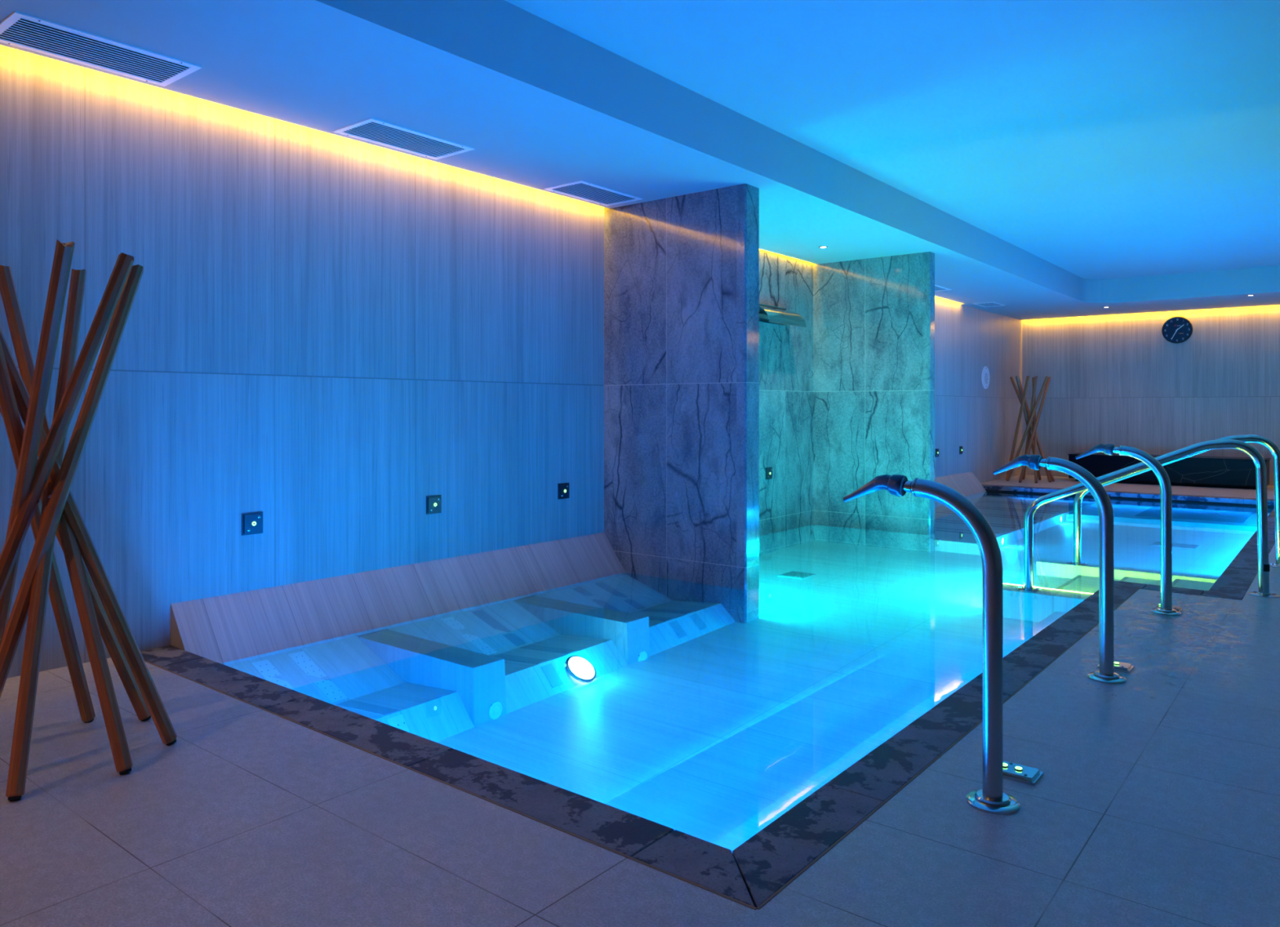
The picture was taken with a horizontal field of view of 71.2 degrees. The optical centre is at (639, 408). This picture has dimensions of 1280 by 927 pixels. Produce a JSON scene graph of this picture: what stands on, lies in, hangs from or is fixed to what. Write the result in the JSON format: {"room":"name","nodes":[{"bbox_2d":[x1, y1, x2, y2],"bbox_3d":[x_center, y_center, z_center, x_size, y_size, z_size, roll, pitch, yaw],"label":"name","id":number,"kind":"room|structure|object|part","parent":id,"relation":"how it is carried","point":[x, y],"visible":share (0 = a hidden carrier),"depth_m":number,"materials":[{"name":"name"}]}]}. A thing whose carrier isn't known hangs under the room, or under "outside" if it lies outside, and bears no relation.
{"room":"spa","nodes":[
{"label":"spa","id":0,"kind":"room"},
{"bbox_2d":[0,44,1022,678],"bbox_3d":[0.720,-0.147,8.749,0.314,4.135,20.416,0,0,39],"label":"wall","id":1,"kind":"structure","parent":0,"point":[326,335],"depth_m":5.26,"materials":[{"name":"tile"}]},
{"bbox_2d":[241,511,262,535],"bbox_3d":[-2.136,0.635,4.930,0.022,0.120,0.120,0,0,39],"label":"wall switch","id":2,"kind":"object","parent":1,"relation":"attached to","point":[251,522],"visible":1,"depth_m":4.92,"materials":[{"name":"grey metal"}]},
{"bbox_2d":[426,494,441,514],"bbox_3d":[-1.358,0.635,5.902,0.022,0.120,0.120,0,0,39],"label":"wall switch","id":3,"kind":"object","parent":1,"relation":"attached to","point":[433,503],"visible":1,"depth_m":5.89,"materials":[{"name":"grey metal"}]},
{"bbox_2d":[557,482,568,498],"bbox_3d":[-0.582,0.635,6.874,0.022,0.120,0.120,0,0,39],"label":"wall switch","id":4,"kind":"object","parent":1,"relation":"attached to","point":[562,488],"visible":1,"depth_m":6.86,"materials":[{"name":"grey metal"}]},
{"bbox_2d":[144,588,1139,909],"bbox_3d":[0.417,1.229,5.237,3.626,0.022,4.957,0,0,39],"label":"trim","id":5,"kind":"structure","parent":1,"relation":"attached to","point":[858,824],"depth_m":2.77,"materials":[{"name":"brown tile"}]},
{"bbox_2d":[765,466,772,479],"bbox_3d":[1.341,0.672,9.258,0.022,0.120,0.120,0,0,39],"label":"wall switch","id":6,"kind":"object","parent":1,"relation":"attached to","point":[769,469],"visible":1,"depth_m":9.25,"materials":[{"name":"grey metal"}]},
{"bbox_2d":[759,303,806,327],"bbox_3d":[1.372,-0.960,9.120,0.243,0.214,0.910,0,0,39],"label":"spout","id":7,"kind":"object","parent":1,"relation":"attached to","point":[767,313],"visible":0.58,"depth_m":9.13,"materials":[{"name":"grey metal"}]},
{"bbox_3d":[1.275,-0.975,9.185,0.010,0.180,0.890,0,0,39],"label":"wall plate","id":8,"kind":"part","parent":7,"relation":"part of","materials":[{"name":"grey metal"}]},
{"bbox_2d":[935,448,938,457],"bbox_3d":[4.339,0.647,13.032,0.022,0.120,0.120,0,0,39],"label":"wall switch","id":9,"kind":"object","parent":1,"relation":"attached to","point":[936,449],"visible":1,"depth_m":13.02,"materials":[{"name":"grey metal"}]},
{"bbox_2d":[959,445,962,453],"bbox_3d":[4.974,0.645,13.827,0.022,0.120,0.120,0,0,39],"label":"wall switch","id":10,"kind":"object","parent":1,"relation":"attached to","point":[960,446],"visible":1,"depth_m":13.80,"materials":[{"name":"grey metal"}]},
{"bbox_2d":[982,365,989,388],"bbox_3d":[5.718,-0.510,14.767,0.010,0.374,0.400,0,0,39],"label":"oval sign","id":11,"kind":"object","parent":1,"relation":"attached to","point":[985,372],"visible":1,"depth_m":14.76,"materials":[{"name":"white"}]},
{"bbox_2d":[0,0,1279,319],"bbox_3d":[4.253,-1.794,5.733,9.000,0.358,20.116,0,0,39],"label":"ceiling","id":12,"kind":"structure","parent":0,"point":[1052,158],"depth_m":5.40,"materials":[{"name":"white paint"}]},
{"bbox_2d":[0,10,202,86],"bbox_3d":[-2.459,-1.611,4.050,0.395,0.011,0.755,0,0,39],"label":"ceiling vent","id":13,"kind":"object","parent":12,"relation":"in","point":[19,29],"visible":1,"depth_m":4.03,"materials":[{"name":"white metal"}]},
{"bbox_2d":[333,117,475,159],"bbox_3d":[-1.406,-1.611,5.375,0.375,0.011,0.750,0,0,39],"label":"ceiling vent","id":14,"kind":"object","parent":12,"relation":"in","point":[371,130],"visible":1,"depth_m":5.34,"materials":[{"name":"white metal"}]},
{"bbox_2d":[544,180,643,205],"bbox_3d":[-0.339,-1.611,6.717,0.373,0.011,0.700,0,0,39],"label":"ceiling vent","id":15,"kind":"object","parent":12,"relation":"in","point":[581,189],"visible":1,"depth_m":6.70,"materials":[{"name":"white metal"}]},
{"bbox_2d":[934,284,951,291],"bbox_3d":[3.862,-1.611,11.956,0.360,0.011,0.750,0,0,39],"label":"ceiling vent","id":16,"kind":"object","parent":12,"relation":"in","point":[937,287],"visible":0.3,"depth_m":12.05,"materials":[{"name":"white metal"}]},
{"bbox_2d":[973,302,1004,306],"bbox_3d":[5.424,-1.611,13.870,0.330,0.011,0.570,0,0,39],"label":"ceiling vent","id":17,"kind":"object","parent":12,"relation":"in","point":[985,304],"visible":1,"depth_m":13.84,"materials":[{"name":"white metal"}]},
{"bbox_2d":[0,475,1279,926],"bbox_3d":[4.229,1.520,5.944,9.300,0.600,20.416,0,0,39],"label":"floor","id":18,"kind":"structure","parent":0,"point":[1155,802],"depth_m":2.60,"materials":[{"name":"grey tile"}]},
{"bbox_2d":[0,239,177,799],"bbox_3d":[-2.047,0.344,3.161,0.788,1.758,0.705,0,0,39],"label":"wooden poles","id":19,"kind":"object","parent":18,"relation":"on","point":[43,499],"visible":1,"depth_m":3.07,"materials":[{"name":"brown wood"}]},
{"bbox_2d":[843,474,1020,814],"bbox_3d":[0.925,0.719,2.891,0.577,1.003,0.156,0,0,39],"label":"spout","id":20,"kind":"object","parent":18,"relation":"on","point":[992,798],"visible":1,"depth_m":2.74,"materials":[{"name":"silver metal"}]},
{"bbox_3d":[1.007,0.718,2.825,0.269,0.980,0.059,0,0,39],"label":"post","id":21,"kind":"part","parent":20,"relation":"part of","materials":[{"name":"silver metal"}]},
{"bbox_2d":[1003,760,1043,785],"bbox_3d":[1.256,1.206,2.973,0.136,0.027,0.112,0,0,39],"label":"switch","id":22,"kind":"object","parent":18,"relation":"on","point":[1031,775],"visible":0.8,"depth_m":2.95,"materials":[{"name":"silver metal"}]},
{"bbox_2d":[1005,375,1054,483],"bbox_3d":[6.516,0.344,14.984,0.788,1.758,0.705,0,0,-27],"label":"sculpture","id":23,"kind":"object","parent":18,"relation":"on","point":[1033,440],"visible":1,"depth_m":14.88,"materials":[{"name":"brown wood"}]},
{"bbox_2d":[992,453,1126,684],"bbox_3d":[1.941,0.719,4.162,0.577,1.003,0.156,0,0,39],"label":"spout","id":24,"kind":"object","parent":18,"relation":"on","point":[1106,673],"visible":1,"depth_m":4.01,"materials":[{"name":"silver metal"}]},
{"bbox_3d":[2.023,0.718,4.096,0.269,0.980,0.059,0,0,39],"label":"post","id":25,"kind":"part","parent":24,"relation":"part of","materials":[{"name":"silver metal"}]},
{"bbox_2d":[1097,661,1133,673],"bbox_3d":[2.236,1.206,4.199,0.136,0.027,0.112,0,0,39],"label":"switch","id":26,"kind":"object","parent":18,"relation":"on","point":[1124,667],"visible":0.51,"depth_m":4.16,"materials":[{"name":"grey metal"}]},
{"bbox_2d":[1075,443,1181,615],"bbox_3d":[2.977,0.719,5.463,0.577,1.003,0.156,0,0,39],"label":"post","id":27,"kind":"object","parent":18,"relation":"on","point":[1166,608],"visible":1,"depth_m":5.32,"materials":[{"name":"silver metal"}]},
{"bbox_3d":[3.059,0.718,5.397,0.269,0.980,0.059,0,0,39],"label":"post","id":28,"kind":"part","parent":27,"relation":"part of","materials":[{"name":"silver metal"}]},
{"bbox_2d":[1016,439,1279,597],"bbox_3d":[3.456,0.762,6.175,1.586,1.115,0.170,0,0,28],"label":"handrail","id":29,"kind":"object","parent":18,"relation":"on","point":[1264,566],"visible":1,"depth_m":5.99,"materials":[{"name":"silver metal"}]},
{"bbox_2d":[1154,603,1182,612],"bbox_3d":[3.208,1.206,5.419,0.136,0.027,0.112,0,0,39],"label":"switch","id":30,"kind":"object","parent":18,"relation":"on","point":[1180,608],"visible":0.27,"depth_m":5.39,"materials":[{"name":"grey metal"}]},
{"bbox_2d":[1067,452,1270,488],"bbox_3d":[8.466,0.993,14.408,2.748,0.455,0.650,0,0,39],"label":"bench","id":31,"kind":"object","parent":18,"relation":"on","point":[1225,472],"visible":0.73,"depth_m":13.92,"materials":[{"name":"black"}]},
{"bbox_2d":[1066,434,1279,567],"bbox_3d":[4.329,0.762,7.237,1.581,1.116,0.170,0,0,29],"label":"handrail","id":32,"kind":"object","parent":18,"relation":"on","point":[1270,445],"visible":0.77,"depth_m":6.99,"materials":[{"name":"silver metal"}]},
{"bbox_2d":[604,183,759,622],"bbox_3d":[0.294,0.092,6.910,1.346,3.455,0.193,0,0,39],"label":"wall","id":33,"kind":"structure","parent":0,"point":[682,272],"depth_m":6.74,"materials":[{"name":"stone"}]},
{"bbox_2d":[437,520,1252,803],"bbox_3d":[2.437,1.567,7.468,4.096,0.168,10.642,0,0,39],"label":"floor","id":34,"kind":"structure","parent":0,"point":[600,739],"depth_m":5.67,"materials":[{"name":"tile"}]},
{"bbox_2d":[227,635,474,742],"bbox_3d":[-1.536,1.502,4.499,1.034,0.363,0.942,0,0,39],"label":"seat","id":35,"kind":"object","parent":34,"relation":"on","point":[347,673],"visible":0.48,"depth_m":4.65,"materials":[{"name":"tile"}]},
{"bbox_3d":[-1.757,1.433,4.675,0.469,0.225,0.942,0,0,39],"label":"backrest","id":36,"kind":"part","parent":35,"relation":"part of","materials":[{"name":"tile"}]},
{"bbox_3d":[-1.408,1.506,4.396,0.434,0.078,0.942,0,0,39],"label":"seat","id":37,"kind":"part","parent":35,"relation":"part of","materials":[{"name":"tile"}]},
{"bbox_3d":[-1.187,1.575,4.219,0.139,0.216,0.942,0,0,39],"label":"leg panel","id":38,"kind":"part","parent":35,"relation":"part of","materials":[{"name":"tile"}]},
{"bbox_2d":[170,532,626,665],"bbox_3d":[-1.262,1.263,5.853,0.235,0.514,3.401,0,0,39],"label":"sloped backrest","id":39,"kind":"object","parent":34,"relation":"on","point":[230,628],"visible":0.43,"depth_m":5.42,"materials":[{"name":"tile"}]},
{"bbox_2d":[358,629,506,726],"bbox_3d":[-1.166,1.522,4.943,1.040,0.396,0.215,0,0,39],"label":"block","id":40,"kind":"object","parent":34,"relation":"on","point":[478,678],"visible":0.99,"depth_m":4.72,"materials":[{"name":"tile"}]},
{"bbox_2d":[388,600,627,713],"bbox_3d":[-0.791,1.484,5.431,1.034,0.327,1.015,0,0,39],"label":"seat","id":41,"kind":"object","parent":34,"relation":"on","point":[535,654],"visible":0.83,"depth_m":5.46,"materials":[{"name":"tile"}]},
{"bbox_3d":[-1.012,1.424,5.607,0.469,0.208,1.015,0,0,39],"label":"backrest","id":42,"kind":"part","parent":41,"relation":"part of","materials":[{"name":"tile"}]},
{"bbox_3d":[-0.663,1.488,5.328,0.434,0.080,1.015,0,0,39],"label":"seat","id":43,"kind":"part","parent":41,"relation":"part of","materials":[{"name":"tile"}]},
{"bbox_3d":[-0.442,1.547,5.152,0.139,0.200,1.015,0,0,39],"label":"leg panel","id":44,"kind":"part","parent":41,"relation":"part of","materials":[{"name":"tile"}]},
{"bbox_2d":[565,655,595,682],"bbox_3d":[-0.347,1.527,5.239,0.164,0.127,0.196,0,0,39],"label":"lamp","id":45,"kind":"object","parent":41,"relation":"attached to","point":[580,668],"visible":1,"depth_m":5.22,"materials":[{"name":"white glass"}]},
{"bbox_2d":[514,595,649,664],"bbox_3d":[-0.397,1.522,5.906,1.040,0.396,0.220,0,0,39],"label":"block","id":46,"kind":"object","parent":34,"relation":"on","point":[629,632],"visible":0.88,"depth_m":5.70,"materials":[{"name":"tile"}]},
{"bbox_2d":[535,573,735,655],"bbox_3d":[-0.022,1.464,6.393,1.034,0.289,1.009,0,0,39],"label":"seat","id":47,"kind":"object","parent":46,"relation":"on","point":[672,623],"visible":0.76,"depth_m":6.44,"materials":[{"name":"tile"}]},
{"bbox_3d":[-0.243,1.415,6.570,0.469,0.189,1.009,0,0,39],"label":"backrest","id":48,"kind":"part","parent":47,"relation":"part of","materials":[{"name":"tile"}]},
{"bbox_3d":[0.106,1.469,6.290,0.434,0.081,1.009,0,0,39],"label":"seat","id":49,"kind":"part","parent":47,"relation":"part of","materials":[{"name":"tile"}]},
{"bbox_3d":[0.327,1.518,6.114,0.139,0.181,1.009,0,0,39],"label":"leg panel","id":50,"kind":"part","parent":47,"relation":"part of","materials":[{"name":"tile"}]},
{"bbox_2d":[777,570,816,579],"bbox_3d":[1.422,1.514,8.101,0.250,0.020,0.270,0,0,39],"label":"drain grating","id":51,"kind":"object","parent":34,"relation":"on","point":[796,575],"visible":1,"depth_m":8.06,"materials":[{"name":"silver metal"}]},
{"bbox_3d":[1.422,1.516,8.101,0.250,0.016,0.270,0,0,39],"label":"frame","id":52,"kind":"part","parent":51,"relation":"part of","materials":[{"name":"metal"}]},
{"bbox_2d":[604,612,1038,843],"bbox_3d":[1.230,1.720,4.662,0.615,0.400,4.652,0,0,39],"label":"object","id":53,"kind":"structure","parent":34,"relation":"on","point":[711,793],"depth_m":4.09,"materials":[{"name":"tile"}]},
{"bbox_2d":[934,471,986,502],"bbox_3d":[3.751,1.263,12.125,0.235,0.514,5.230,0,0,39],"label":"ledge","id":54,"kind":"object","parent":34,"relation":"on","point":[966,483],"visible":0.07,"depth_m":13.61,"materials":[{"name":"tile"}]},
{"bbox_2d":[934,514,1066,555],"bbox_3d":[4.454,1.544,11.563,1.565,0.353,5.230,0,0,39],"label":"shelf","id":55,"kind":"object","parent":34,"relation":"on","point":[952,534],"visible":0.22,"depth_m":10.03,"materials":[{"name":"tile"}]},
{"bbox_2d":[1000,536,1004,545],"bbox_3d":[3.892,1.425,9.596,0.013,0.092,0.092,0,0,39],"label":"lamp","id":56,"kind":"object","parent":55,"relation":"attached to","point":[1002,541],"visible":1,"depth_m":9.58,"materials":[{"name":"silver metal"}]},
{"bbox_2d":[1018,574,1071,588],"bbox_3d":[3.186,1.577,7.145,0.330,0.285,1.178,0,0,39],"label":"stair step","id":57,"kind":"structure","parent":34,"relation":"on","point":[1039,580],"depth_m":7.39,"materials":[{"name":"tile"}]},
{"bbox_2d":[1003,583,1092,622],"bbox_3d":[2.936,1.520,6.430,0.753,0.400,0.240,0,0,39],"label":"wall","id":58,"kind":"structure","parent":34,"relation":"on","point":[1017,604],"depth_m":6.38,"materials":[{"name":"tile"}]},
{"bbox_2d":[1003,582,1089,593],"bbox_3d":[3.020,1.326,6.529,0.720,0.012,0.008,0,0,39],"label":"led","id":59,"kind":"object","parent":58,"relation":"attached to","point":[1003,583],"visible":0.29,"depth_m":6.53,"materials":[{"name":"beige"}]},
{"bbox_2d":[1055,574,1119,593],"bbox_3d":[3.451,1.559,6.932,0.350,0.322,1.178,0,0,39],"label":"stair step","id":60,"kind":"structure","parent":34,"relation":"on","point":[1085,584],"depth_m":7.08,"materials":[{"name":"tile"}]},
{"bbox_2d":[934,490,1274,530],"bbox_3d":[3.001,1.305,8.174,3.996,0.001,12.349,0,0,39],"label":"pool edge","id":61,"kind":"object","parent":34,"relation":"in","point":[990,504],"visible":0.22,"depth_m":11.39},
{"bbox_2d":[1036,558,1220,582],"bbox_3d":[4.022,1.520,7.361,1.378,0.400,0.200,0,0,39],"label":"wall","id":62,"kind":"structure","parent":34,"relation":"on","point":[1045,566],"depth_m":7.43,"materials":[{"name":"tile"}]},
{"bbox_2d":[1119,576,1173,585],"bbox_3d":[3.746,1.545,6.733,0.360,0.350,1.122,0,0,39],"label":"stair step","id":63,"kind":"structure","parent":34,"relation":"on","point":[1135,580],"depth_m":7.10,"materials":[{"name":"tile"}]},
{"bbox_2d":[1150,541,1199,549],"bbox_3d":[5.769,1.482,9.632,0.420,0.020,0.340,0,0,39],"label":"drain grating","id":64,"kind":"object","parent":34,"relation":"on","point":[1179,545],"visible":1,"depth_m":9.58,"materials":[{"name":"silver metal"}]},
{"bbox_2d":[1172,578,1213,591],"bbox_3d":[4.017,1.532,6.516,0.333,0.376,1.122,0,0,39],"label":"stair step","id":65,"kind":"structure","parent":34,"relation":"on","point":[1180,583],"depth_m":6.84,"materials":[{"name":"tile"}]},
{"bbox_2d":[812,251,934,551],"bbox_3d":[2.507,0.092,9.679,1.346,3.455,0.145,0,0,39],"label":"wall","id":66,"kind":"structure","parent":0,"point":[873,318],"depth_m":9.58,"materials":[{"name":"stone"}]},
{"bbox_2d":[713,610,1066,851],"bbox_3d":[1.588,1.673,4.376,0.301,0.495,4.652,0,0,39],"label":"trim","id":67,"kind":"structure","parent":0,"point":[744,831],"depth_m":3.66,"materials":[{"name":"tile"}]},
{"bbox_2d":[985,488,1274,506],"bbox_3d":[6.920,1.600,13.039,4.146,0.640,0.146,0,0,39],"label":"wall","id":68,"kind":"structure","parent":0,"point":[1090,495],"depth_m":12.70,"materials":[{"name":"black"}]},
{"bbox_2d":[981,484,1035,491],"bbox_3d":[5.707,1.248,14.040,0.896,0.063,0.204,0,0,39],"label":"trim","id":69,"kind":"structure","parent":68,"relation":"on","point":[1004,487],"depth_m":13.93,"materials":[{"name":"grey stone"}]},
{"bbox_2d":[1031,486,1092,495],"bbox_3d":[6.410,1.248,13.479,0.896,0.063,0.204,0,0,39],"label":"trim","id":70,"kind":"structure","parent":68,"relation":"on","point":[1048,490],"depth_m":13.56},
{"bbox_2d":[1106,490,1160,498],"bbox_3d":[7.113,1.248,12.917,0.896,0.063,0.204,0,0,39],"label":"trim","id":71,"kind":"structure","parent":68,"relation":"on","point":[1111,493],"depth_m":12.83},
{"bbox_2d":[1172,493,1244,503],"bbox_3d":[7.816,1.248,12.355,0.896,0.063,0.204,0,0,39],"label":"trim","id":72,"kind":"structure","parent":68,"relation":"on","point":[1175,496],"depth_m":12.27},
{"bbox_2d":[1244,497,1274,505],"bbox_3d":[8.402,1.248,11.887,0.596,0.063,0.204,0,0,39],"label":"trim","id":73,"kind":"structure","parent":68,"relation":"on","point":[1246,500],"depth_m":11.94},
{"bbox_2d":[1022,304,1279,485],"bbox_3d":[10.508,-0.147,13.801,9.300,4.135,0.300,0,0,39],"label":"wall","id":74,"kind":"structure","parent":0,"point":[1116,380],"depth_m":15.08,"materials":[{"name":"tile"}]},
{"bbox_2d":[1161,316,1192,342],"bbox_3d":[8.927,-1.303,14.846,0.444,0.444,0.042,0,0,39],"label":"wall clock","id":75,"kind":"object","parent":74,"relation":"attached to","point":[1175,329],"visible":1,"depth_m":14.84,"materials":[{"name":"black plastic"}]},
{"bbox_2d":[1066,520,1255,534],"bbox_3d":[6.321,1.603,12.329,4.096,0.435,1.803,0,0,39],"label":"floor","id":76,"kind":"structure","parent":0,"point":[1215,530],"depth_m":10.84,"materials":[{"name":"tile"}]},
{"bbox_3d":[-1.072,1.600,3.462,3.516,0.640,0.102,0,0,39],"label":"pool","id":77,"kind":"object","parent":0,"visible":0},
{"bbox_2d":[140,644,203,666],"bbox_3d":[-2.338,1.248,4.405,0.356,0.063,0.204,0,0,39],"label":"trim","id":78,"kind":"structure","parent":77,"relation":"on","point":[166,655],"depth_m":4.39,"materials":[{"name":"grey stone"}]},
{"bbox_2d":[161,657,309,708],"bbox_3d":[-1.830,1.248,4.000,0.936,0.063,0.204,0,0,39],"label":"trim","id":79,"kind":"structure","parent":77,"relation":"on","point":[257,691],"depth_m":3.97,"materials":[{"name":"grey stone"}]},
{"bbox_2d":[265,695,453,766],"bbox_3d":[-1.096,1.248,3.413,0.936,0.063,0.204,0,0,39],"label":"trim","id":80,"kind":"structure","parent":77,"relation":"on","point":[406,748],"depth_m":3.38,"materials":[{"name":"grey stone"}]},
{"bbox_2d":[408,748,674,856],"bbox_3d":[-0.346,1.248,2.814,0.976,0.063,0.204,0,0,39],"label":"trim","id":81,"kind":"structure","parent":77,"relation":"on","point":[626,833],"depth_m":2.75,"materials":[{"name":"grey stone"}]},
{"bbox_2d":[631,829,754,906],"bbox_3d":[0.192,1.248,2.384,0.392,0.063,0.204,0,0,39],"label":"trim","id":82,"kind":"structure","parent":77,"relation":"on","point":[713,866],"depth_m":2.39,"materials":[{"name":"grey stone"}]},
{"bbox_3d":[6.183,1.600,8.797,0.202,0.640,7.595,0,0,39],"label":"wall","id":83,"kind":"structure","parent":0,"visible":0},
{"bbox_2d":[1208,566,1257,595],"bbox_3d":[4.233,1.248,6.352,0.204,0.063,1.138,0,0,39],"label":"trim","id":84,"kind":"structure","parent":83,"relation":"on","point":[1233,580],"depth_m":6.30,"materials":[{"name":"grey stone"}]},
{"bbox_2d":[1227,547,1271,569],"bbox_3d":[4.964,1.248,7.267,0.204,0.063,1.196,0,0,39],"label":"trim","id":85,"kind":"structure","parent":83,"relation":"on","point":[1246,557],"depth_m":7.18,"materials":[{"name":"grey stone"}]},
{"bbox_2d":[1242,533,1275,550],"bbox_3d":[5.713,1.248,8.205,0.204,0.063,1.196,0,0,39],"label":"trim","id":86,"kind":"structure","parent":83,"relation":"on","point":[1251,543],"depth_m":8.10,"materials":[{"name":"grey stone"}]},
{"bbox_2d":[1254,520,1275,533],"bbox_3d":[6.462,1.248,9.142,0.204,0.063,1.196,0,0,39],"label":"trim","id":87,"kind":"structure","parent":83,"relation":"on","point":[1271,525],"depth_m":9.10,"materials":[{"name":"grey stone"}]},
{"bbox_2d":[1267,511,1275,521],"bbox_3d":[7.212,1.248,10.079,0.204,0.063,1.196,0,0,39],"label":"trim","id":88,"kind":"structure","parent":83,"relation":"on","point":[1271,517],"depth_m":9.98,"materials":[{"name":"grey stone"}]},
{"bbox_3d":[1.838,1.600,4.290,0.202,0.640,5.030,0,0,39],"label":"wall","id":89,"kind":"structure","parent":0,"visible":0},
{"bbox_2d":[732,784,883,906],"bbox_3d":[0.443,1.248,2.539,0.204,0.063,0.751,0,0,39],"label":"trim","id":90,"kind":"structure","parent":89,"relation":"on","point":[766,861],"depth_m":2.54,"materials":[{"name":"grey stone"}]},
{"bbox_2d":[825,693,982,800],"bbox_3d":[1.049,1.248,3.298,0.204,0.063,1.186,0,0,39],"label":"trim","id":91,"kind":"structure","parent":89,"relation":"on","point":[877,775],"depth_m":3.19,"materials":[{"name":"grey stone"}]},
{"bbox_2d":[953,637,1071,701],"bbox_3d":[1.789,1.248,4.223,0.204,0.063,1.176,0,0,39],"label":"trim","id":92,"kind":"structure","parent":89,"relation":"on","point":[1027,660],"depth_m":4.24,"materials":[{"name":"grey stone"}]},
{"bbox_2d":[1031,607,1099,643],"bbox_3d":[2.447,1.248,5.048,0.204,0.063,0.926,0,0,39],"label":"trim","id":93,"kind":"structure","parent":89,"relation":"on","point":[1070,626],"depth_m":4.99,"materials":[{"name":"grey stone"}]},
{"bbox_2d":[1074,585,1137,610],"bbox_3d":[3.017,1.248,5.760,0.204,0.063,0.890,0,0,39],"label":"trim","id":94,"kind":"structure","parent":89,"relation":"on","point":[1121,593],"depth_m":5.73,"materials":[{"name":"grey stone"}]},
{"bbox_2d":[1114,580,1146,588],"bbox_3d":[3.367,1.248,6.183,0.220,0.063,0.204,0,0,39],"label":"trim","id":95,"kind":"structure","parent":89,"relation":"on","point":[1140,585],"depth_m":6.16,"materials":[{"name":"grey stone"}]},
{"bbox_3d":[3.587,1.600,6.011,0.580,0.640,0.202,0,0,39],"label":"wall","id":96,"kind":"structure","parent":0,"visible":0},
{"bbox_2d":[1142,583,1204,595],"bbox_3d":[3.586,1.248,6.008,0.332,0.063,0.204,0,0,39],"label":"trim","id":97,"kind":"structure","parent":96,"relation":"on","point":[1152,587],"depth_m":5.99,"materials":[{"name":"grey stone"}]},
{"bbox_2d":[1201,590,1244,599],"bbox_3d":[3.805,1.248,5.833,0.220,0.063,0.204,0,0,39],"label":"trim","id":98,"kind":"structure","parent":96,"relation":"on","point":[1206,593],"depth_m":5.83,"materials":[{"name":"grey stone"}]}
]}

